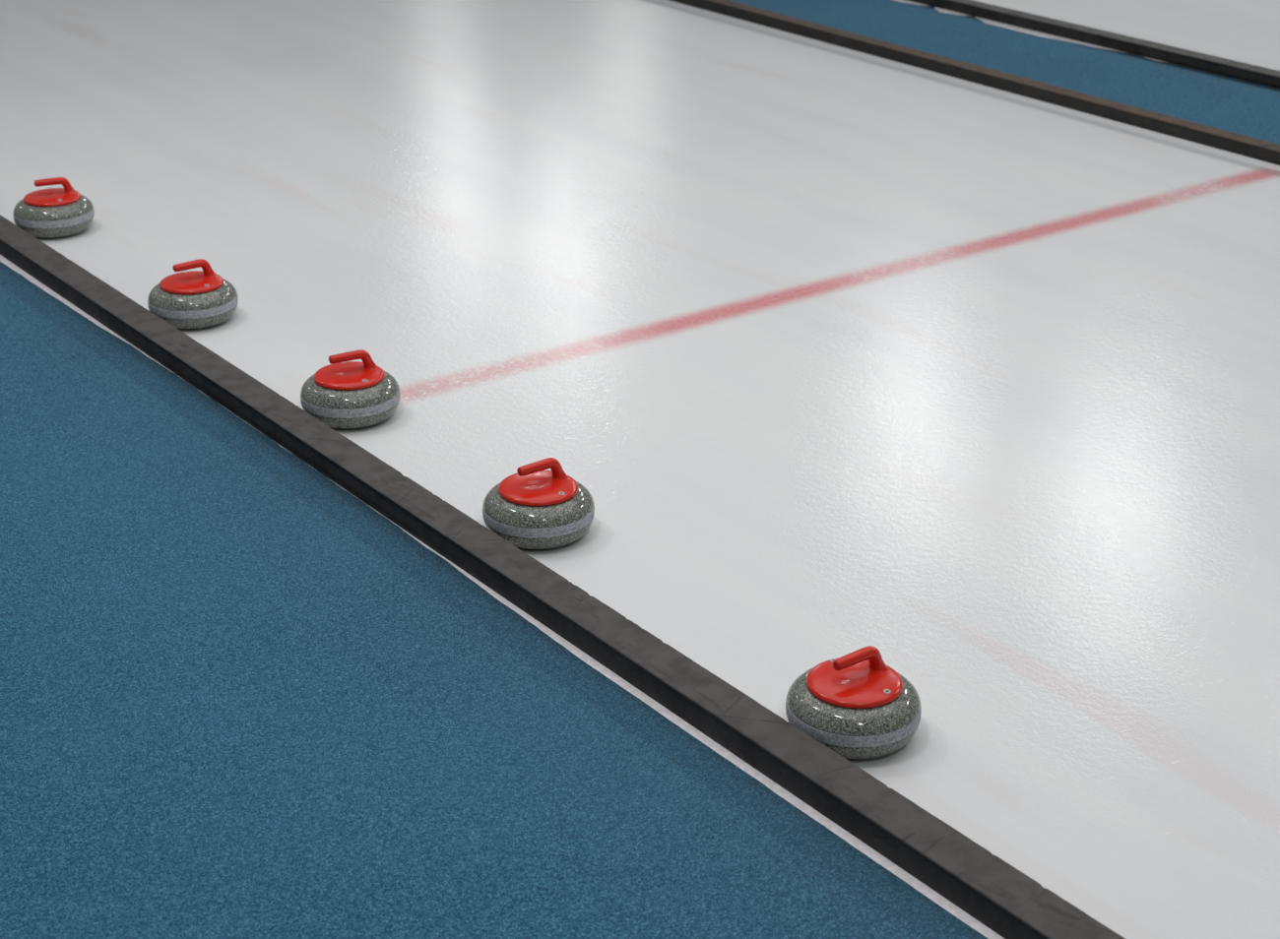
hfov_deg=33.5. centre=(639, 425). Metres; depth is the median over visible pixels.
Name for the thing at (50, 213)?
stone
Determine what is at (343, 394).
stone
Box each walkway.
[0,261,988,938]
[729,0,1279,144]
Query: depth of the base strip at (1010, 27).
11.11 m
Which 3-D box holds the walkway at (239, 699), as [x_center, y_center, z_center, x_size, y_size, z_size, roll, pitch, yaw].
[-7.640,-1.605,10.063,5.474,0.061,27.000,-16,28,-33]
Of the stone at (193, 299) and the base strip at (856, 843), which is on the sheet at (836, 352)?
the stone at (193, 299)
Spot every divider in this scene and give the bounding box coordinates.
[0,215,1125,938]
[670,0,1279,165]
[907,0,1279,88]
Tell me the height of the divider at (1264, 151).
0.059 m
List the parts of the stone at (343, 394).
handle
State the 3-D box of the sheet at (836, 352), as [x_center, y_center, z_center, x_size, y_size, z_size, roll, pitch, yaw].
[-3.526,-2.777,12.867,4.735,0.060,27.000,-16,28,-33]
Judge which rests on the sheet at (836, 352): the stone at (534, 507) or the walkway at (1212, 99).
the stone at (534, 507)
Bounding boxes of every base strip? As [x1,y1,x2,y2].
[0,255,1004,938]
[894,0,1167,63]
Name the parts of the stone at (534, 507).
handle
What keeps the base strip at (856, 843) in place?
on the floor
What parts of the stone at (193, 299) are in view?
handle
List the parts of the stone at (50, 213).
handle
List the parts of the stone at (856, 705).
handle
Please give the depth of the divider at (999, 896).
4.87 m
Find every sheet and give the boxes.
[0,0,1279,938]
[974,0,1279,70]
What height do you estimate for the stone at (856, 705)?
0.201 m
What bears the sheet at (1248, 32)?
on the floor
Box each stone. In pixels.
[12,177,94,238]
[147,258,238,329]
[300,349,399,429]
[482,457,594,549]
[785,645,921,759]
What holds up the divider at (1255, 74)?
on the base strip at (1010, 27)
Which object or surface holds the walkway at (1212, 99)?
on the floor

